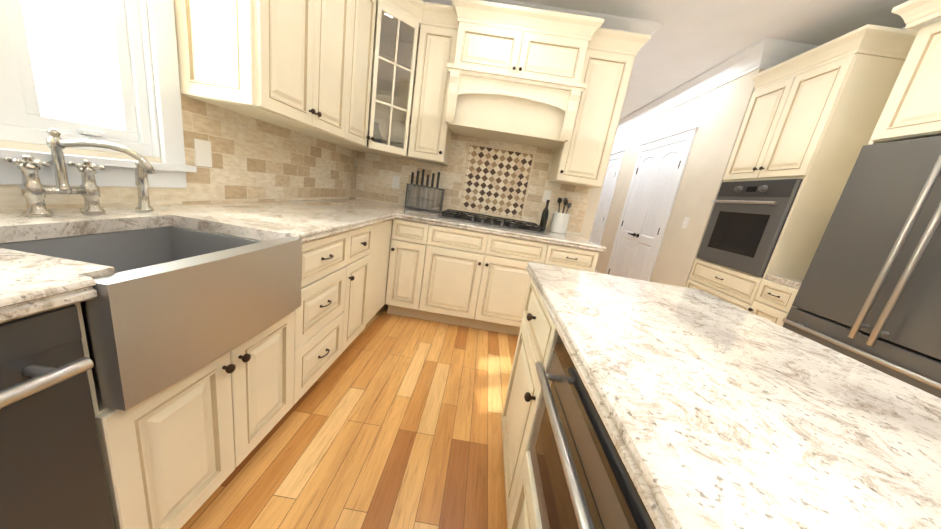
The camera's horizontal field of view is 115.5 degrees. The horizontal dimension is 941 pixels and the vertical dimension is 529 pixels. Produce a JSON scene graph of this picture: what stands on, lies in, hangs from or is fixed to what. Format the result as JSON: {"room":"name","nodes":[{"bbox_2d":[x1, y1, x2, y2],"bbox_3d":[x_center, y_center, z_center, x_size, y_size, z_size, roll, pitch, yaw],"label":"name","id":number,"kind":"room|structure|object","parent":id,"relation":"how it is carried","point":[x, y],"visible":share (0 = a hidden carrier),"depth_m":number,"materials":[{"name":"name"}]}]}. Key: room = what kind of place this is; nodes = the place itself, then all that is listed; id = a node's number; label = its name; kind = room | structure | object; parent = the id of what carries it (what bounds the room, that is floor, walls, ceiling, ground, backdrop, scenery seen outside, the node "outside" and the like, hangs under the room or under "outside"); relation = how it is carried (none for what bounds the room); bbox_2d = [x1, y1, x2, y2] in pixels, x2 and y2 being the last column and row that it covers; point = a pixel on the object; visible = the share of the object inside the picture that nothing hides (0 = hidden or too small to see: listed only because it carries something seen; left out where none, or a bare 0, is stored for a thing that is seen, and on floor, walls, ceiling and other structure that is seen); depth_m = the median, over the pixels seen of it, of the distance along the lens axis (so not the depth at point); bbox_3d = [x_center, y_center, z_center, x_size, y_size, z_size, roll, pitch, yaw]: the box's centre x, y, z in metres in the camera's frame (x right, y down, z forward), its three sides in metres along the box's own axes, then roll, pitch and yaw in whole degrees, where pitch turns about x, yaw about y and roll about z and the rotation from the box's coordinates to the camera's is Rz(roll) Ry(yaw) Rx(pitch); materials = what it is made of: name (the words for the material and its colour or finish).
{"room":"kitchen","nodes":[
{"label":"kitchen","id":0,"kind":"room"},
{"bbox_2d":[0,0,161,162],"bbox_3d":[-1.300,-0.778,1.390,0.120,2.780,11.900,9,14,1],"label":"wall","id":1,"kind":"structure","parent":0,"point":[34,147],"depth_m":1.00,"materials":[{"name":"white paint"}]},
{"bbox_2d":[0,0,196,187],"bbox_3d":[-1.264,-0.861,0.753,0.150,1.277,0.965,9,14,1],"label":"window","id":2,"kind":"structure","parent":1,"relation":"in","point":[127,28],"depth_m":1.09,"materials":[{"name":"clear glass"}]},
{"bbox_2d":[174,0,375,146],"bbox_3d":[-0.946,-1.326,1.704,0.379,1.030,1.174,9,14,1],"label":"upper cabinet","id":3,"kind":"object","parent":1,"relation":"attached to","point":[303,66],"visible":1,"depth_m":1.40,"materials":[{"name":"beige wood"}]},
{"bbox_2d":[381,0,650,55],"bbox_3d":[0.163,-1.780,1.819,2.412,0.125,1.822,9,14,1],"label":"crown molding","id":4,"kind":"structure","parent":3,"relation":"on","point":[547,22],"depth_m":2.26,"materials":[{"name":"beige wood"}]},
{"bbox_2d":[0,94,590,234],"bbox_3d":[-0.096,-0.462,1.119,2.370,0.926,3.830,9,14,1],"label":"tile backsplash","id":5,"kind":"structure","parent":1,"relation":"attached to","point":[255,160],"depth_m":2.44,"materials":[{"name":"tile"}]},
{"bbox_2d":[194,139,211,166],"bbox_3d":[-1.266,-0.527,1.407,0.006,0.120,0.080,9,14,1],"label":"wall outlet plate","id":6,"kind":"object","parent":5,"relation":"attached to","point":[203,154],"depth_m":1.40,"materials":[{"name":"white plastic"}]},
{"bbox_2d":[392,176,399,188],"bbox_3d":[-0.763,-0.839,3.029,0.070,0.120,0.005,9,14,1],"label":"wall outlet plate","id":7,"kind":"object","parent":5,"relation":"attached to","point":[395,182],"depth_m":3.03,"materials":[{"name":"white plastic"}]},
{"bbox_2d":[542,190,551,201],"bbox_3d":[0.766,-0.684,2.973,0.070,0.120,0.005,9,14,1],"label":"wall outlet plate","id":8,"kind":"object","parent":5,"relation":"attached to","point":[547,193],"depth_m":2.97,"materials":[{"name":"white plastic"}]},
{"bbox_2d":[327,0,420,160],"bbox_3d":[-0.782,-1.513,2.561,0.604,1.030,0.617,9,14,1],"label":"upper cabinet","id":9,"kind":"object","parent":1,"relation":"attached to","point":[395,47],"visible":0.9,"depth_m":2.50,"materials":[{"name":"beige wood"}]},
{"bbox_2d":[180,288,517,528],"bbox_3d":[1.703,1.112,1.659,7.010,0.050,12.500,9,14,1],"label":"floor","id":10,"kind":"structure","parent":0,"point":[389,421],"depth_m":1.35,"materials":[{"name":"brown wood"}]},
{"bbox_2d":[0,304,114,528],"bbox_3d":[-1.076,0.502,0.395,0.683,0.868,0.530,9,14,1],"label":"dishwasher","id":11,"kind":"object","parent":10,"relation":"on","point":[52,474],"visible":0.96,"depth_m":0.53,"materials":[{"name":"silver metal"}]},
{"bbox_2d":[75,302,302,528],"bbox_3d":[-1.112,0.481,0.995,0.669,0.612,0.630,9,14,1],"label":"base cabinet","id":12,"kind":"object","parent":10,"relation":"on","point":[175,455],"depth_m":0.84,"materials":[{"name":"beige wood"}]},
{"bbox_2d":[173,226,354,398],"bbox_3d":[-1.060,0.232,1.489,0.669,0.870,0.450,9,14,1],"label":"base cabinet","id":13,"kind":"object","parent":10,"relation":"on","point":[326,261],"depth_m":1.46,"materials":[{"name":"beige wood"}]},
{"bbox_2d":[347,223,378,346],"bbox_3d":[-1.036,0.139,1.877,0.669,0.870,0.349,9,14,1],"label":"base cabinet","id":14,"kind":"object","parent":10,"relation":"on","point":[363,249],"depth_m":1.89,"materials":[{"name":"beige wood"}]},
{"bbox_2d":[371,219,392,318],"bbox_3d":[-1.024,0.042,2.275,0.645,0.870,0.470,9,14,1],"label":"base cabinet","id":15,"kind":"object","parent":10,"relation":"on","point":[383,232],"depth_m":2.29,"materials":[{"name":"beige wood"}]},
{"bbox_2d":[0,198,399,322],"bbox_3d":[-0.989,-0.172,1.237,0.673,0.042,3.818,9,14,1],"label":"countertop","id":16,"kind":"structure","parent":15,"relation":"on","point":[31,283],"depth_m":0.96,"materials":[{"name":"white stone"}]},
{"bbox_2d":[4,128,155,216],"bbox_3d":[-1.127,-0.274,0.947,0.267,0.248,0.321,9,14,1],"label":"bridge faucet","id":17,"kind":"object","parent":16,"relation":"on","point":[34,191],"visible":1,"depth_m":0.88,"materials":[{"name":"silver metal"}]},
{"bbox_2d":[0,226,301,410],"bbox_3d":[-0.929,0.062,0.884,0.522,0.280,0.598,9,14,1],"label":"farmhouse sink","id":18,"kind":"object","parent":16,"relation":"in","point":[167,307],"visible":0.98,"depth_m":0.76,"materials":[{"name":"silver metal"}]},
{"bbox_2d":[352,199,605,251],"bbox_3d":[0.029,-0.374,2.706,2.133,0.042,0.753,9,14,1],"label":"countertop","id":19,"kind":"structure","parent":15,"relation":"on","point":[567,239],"depth_m":2.35,"materials":[{"name":"white stone"}]},
{"bbox_2d":[404,169,444,213],"bbox_3d":[-0.438,-0.720,2.897,0.355,0.385,0.100,9,14,1],"label":"knife block","id":20,"kind":"object","parent":19,"relation":"on","point":[421,197],"visible":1,"depth_m":2.89,"materials":[{"name":"silver metal"}]},
{"bbox_2d":[437,209,545,234],"bbox_3d":[0.193,-0.406,2.743,0.930,0.050,0.530,9,14,1],"label":"gas cooktop","id":21,"kind":"object","parent":19,"relation":"in","point":[488,220],"visible":0.98,"depth_m":2.57,"materials":[{"name":"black metal"}]},
{"bbox_2d":[539,200,549,229],"bbox_3d":[0.722,-0.479,2.873,0.064,0.290,0.063,9,14,1],"label":"oil bottle","id":22,"kind":"object","parent":19,"relation":"on","point":[544,217],"visible":0.9,"depth_m":2.85,"materials":[{"name":"black glass"}]},
{"bbox_2d":[550,198,571,233],"bbox_3d":[0.882,-0.479,2.874,0.164,0.340,0.164,9,14,1],"label":"utensil crock","id":23,"kind":"object","parent":19,"relation":"on","point":[559,222],"visible":1,"depth_m":2.83,"materials":[{"name":"white ceramic"}]},
{"bbox_2d":[385,218,428,317],"bbox_3d":[-0.521,-0.016,2.834,0.294,0.870,0.749,9,14,1],"label":"base cabinet","id":24,"kind":"object","parent":10,"relation":"on","point":[410,239],"depth_m":2.46,"materials":[{"name":"beige wood"}]},
{"bbox_2d":[418,224,548,335],"bbox_3d":[0.098,0.086,2.820,0.961,0.870,0.749,9,14,1],"label":"base cabinet","id":25,"kind":"object","parent":10,"relation":"on","point":[460,277],"depth_m":2.45,"materials":[{"name":"beige wood"}]},
{"bbox_2d":[506,447,541,528],"bbox_3d":[0.426,0.911,0.607,0.639,0.445,0.720,9,14,1],"label":"base cabinet","id":26,"kind":"object","parent":10,"relation":"on","point":[523,512],"depth_m":0.87,"materials":[{"name":"beige wood"}]},
{"bbox_2d":[530,333,655,528],"bbox_3d":[0.415,0.483,0.506,0.567,0.413,0.712,9,14,1],"label":"oven","id":27,"kind":"object","parent":26,"relation":"in","point":[582,479],"visible":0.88,"depth_m":0.56,"materials":[{"name":"silver metal"}]},
{"bbox_2d":[501,279,557,506],"bbox_3d":[0.496,0.563,1.158,0.639,0.870,0.519,9,14,1],"label":"base cabinet","id":28,"kind":"object","parent":10,"relation":"on","point":[537,337],"depth_m":1.07,"materials":[{"name":"beige wood"}]},
{"bbox_2d":[526,262,940,528],"bbox_3d":[0.583,0.267,0.485,0.775,0.042,1.720,9,14,1],"label":"countertop","id":29,"kind":"structure","parent":28,"relation":"on","point":[714,412],"depth_m":0.46,"materials":[{"name":"white stone"}]},
{"bbox_2d":[545,243,598,271],"bbox_3d":[0.774,0.198,2.806,0.409,0.870,0.749,9,14,1],"label":"base cabinet","id":30,"kind":"object","parent":10,"relation":"on","point":[559,255],"depth_m":2.36,"materials":[{"name":"beige wood"}]},
{"bbox_2d":[748,279,797,325],"bbox_3d":[2.484,0.612,2.244,0.709,0.870,0.280,9,14,1],"label":"base cabinet","id":31,"kind":"object","parent":10,"relation":"on","point":[773,302],"visible":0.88,"depth_m":2.17,"materials":[{"name":"beige wood"}]},
{"bbox_2d":[764,274,802,289],"bbox_3d":[2.577,0.176,2.134,0.664,0.042,0.276,9,14,1],"label":"countertop","id":32,"kind":"structure","parent":31,"relation":"on","point":[792,282],"depth_m":2.15,"materials":[{"name":"white stone"}]},
{"bbox_2d":[686,53,904,310],"bbox_3d":[2.633,-0.247,2.565,0.709,2.410,0.760,9,14,1],"label":"tall cabinet","id":33,"kind":"object","parent":10,"relation":"on","point":[813,129],"visible":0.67,"depth_m":2.17,"materials":[{"name":"beige wood"}]},
{"bbox_2d":[696,178,802,276],"bbox_3d":[2.589,-0.299,2.555,0.693,0.742,0.712,9,14,1],"label":"wall oven","id":34,"kind":"object","parent":33,"relation":"in","point":[746,223],"visible":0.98,"depth_m":2.46,"materials":[{"name":"silver metal"}]},
{"bbox_2d":[782,136,940,397],"bbox_3d":[2.471,0.307,1.533,0.773,1.790,0.896,9,14,1],"label":"refrigerator","id":35,"kind":"object","parent":10,"relation":"on","point":[869,292],"visible":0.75,"depth_m":1.57,"materials":[{"name":"silver metal"}]},
{"bbox_2d":[795,21,940,307],"bbox_3d":[2.565,0.021,1.444,0.709,2.410,0.989,9,14,1],"label":"tall cabinet","id":36,"kind":"object","parent":10,"relation":"on","point":[911,109],"visible":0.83,"depth_m":1.60,"materials":[{"name":"beige wood"}]},
{"bbox_2d":[752,0,940,91],"bbox_3d":[2.758,-1.316,1.626,0.772,0.125,2.071,9,14,1],"label":"crown molding","id":37,"kind":"structure","parent":36,"relation":"on","point":[889,42],"depth_m":1.89,"materials":[{"name":"beige wood"}]},
{"bbox_2d":[387,23,635,280],"bbox_3d":[0.024,-0.973,3.024,2.600,2.780,0.120,9,14,1],"label":"wall","id":38,"kind":"structure","parent":0,"point":[590,212],"depth_m":2.98,"materials":[{"name":"beige paint"}]},
{"bbox_2d":[408,24,457,165],"bbox_3d":[-0.315,-1.464,2.666,0.325,1.030,0.379,9,14,1],"label":"upper cabinet","id":39,"kind":"object","parent":38,"relation":"attached to","point":[430,138],"visible":0.92,"depth_m":2.52,"materials":[{"name":"beige wood"}]},
{"bbox_2d":[445,22,588,149],"bbox_3d":[0.360,-1.474,2.512,1.075,0.730,0.578,9,14,1],"label":"range hood","id":40,"kind":"object","parent":38,"relation":"attached to","point":[517,87],"visible":1,"depth_m":2.31,"materials":[{"name":"beige wood"}]},
{"bbox_2d":[422,0,645,33],"bbox_3d":[0.326,-2.177,2.599,2.340,0.175,0.112,9,14,1],"label":"crown molding","id":41,"kind":"structure","parent":38,"relation":"attached to","point":[612,22],"depth_m":2.53,"materials":[{"name":"beige wood"}]},
{"bbox_2d":[549,49,634,187],"bbox_3d":[1.041,-1.240,2.637,0.405,1.030,0.379,9,14,1],"label":"upper cabinet","id":42,"kind":"object","parent":38,"relation":"attached to","point":[581,156],"visible":0.88,"depth_m":2.49,"materials":[{"name":"beige wood"}]},
{"bbox_2d":[646,20,662,35],"bbox_3d":[1.683,-2.472,4.660,0.112,0.175,4.412,9,14,1],"label":"crown molding","id":43,"kind":"structure","parent":38,"relation":"attached to","point":[651,26],"depth_m":2.52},
{"bbox_2d":[595,68,766,286],"bbox_3d":[2.555,-1.058,4.997,0.120,2.780,4.310,9,14,1],"label":"wall","id":44,"kind":"structure","parent":0,"point":[716,115],"depth_m":3.25,"materials":[{"name":"beige paint"}]},
{"bbox_2d":[589,158,619,242],"bbox_3d":[2.470,-0.979,5.974,0.060,2.117,1.100,9,14,1],"label":"door","id":45,"kind":"structure","parent":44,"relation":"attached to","point":[613,164],"depth_m":5.61,"materials":[{"name":"grey wood"}]},
{"bbox_2d":[608,140,686,279],"bbox_3d":[2.361,-0.552,4.187,0.060,2.117,1.060,9,14,1],"label":"door","id":46,"kind":"structure","parent":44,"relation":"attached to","point":[655,178],"depth_m":4.07,"materials":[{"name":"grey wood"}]},
{"bbox_2d":[597,126,698,280],"bbox_3d":[2.439,-0.820,5.077,0.032,2.250,3.124,9,14,1],"label":"trim","id":47,"kind":"structure","parent":44,"relation":"attached to","point":[688,134],"depth_m":3.74,"materials":[{"name":"white wood"}]},
{"bbox_2d":[681,217,689,228],"bbox_3d":[2.352,-0.456,3.243,0.006,0.120,0.080,9,14,1],"label":"switch plate","id":48,"kind":"object","parent":44,"relation":"attached to","point":[685,222],"visible":1,"depth_m":3.24,"materials":[{"name":"white plastic"}]},
{"bbox_2d":[616,38,781,133],"bbox_3d":[2.637,-2.314,4.639,0.112,0.175,4.412,9,14,1],"label":"crown molding","id":49,"kind":"structure","parent":44,"relation":"attached to","point":[766,53],"depth_m":3.11,"materials":[{"name":"white wood"}]},
{"bbox_2d":[763,40,819,68],"bbox_3d":[2.841,-1.760,2.545,0.540,0.175,0.112,9,14,1],"label":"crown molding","id":50,"kind":"structure","parent":44,"relation":"attached to","point":[789,49],"depth_m":2.51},
{"bbox_2d":[512,0,908,118],"bbox_3d":[2.138,-1.602,0.984,7.010,0.050,12.500,9,14,1],"label":"ceiling","id":51,"kind":"structure","parent":0,"point":[688,40],"depth_m":2.41,"materials":[{"name":"white paint"}]},
{"label":"outside","id":52,"kind":"structure","parent":0,"visible":0},
{"bbox_2d":[21,0,115,128],"bbox_3d":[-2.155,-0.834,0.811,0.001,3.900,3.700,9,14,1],"label":"window pane","id":53,"kind":"structure","parent":52,"point":[46,77],"depth_m":1.56,"materials":[{"name":"white"}]}
]}

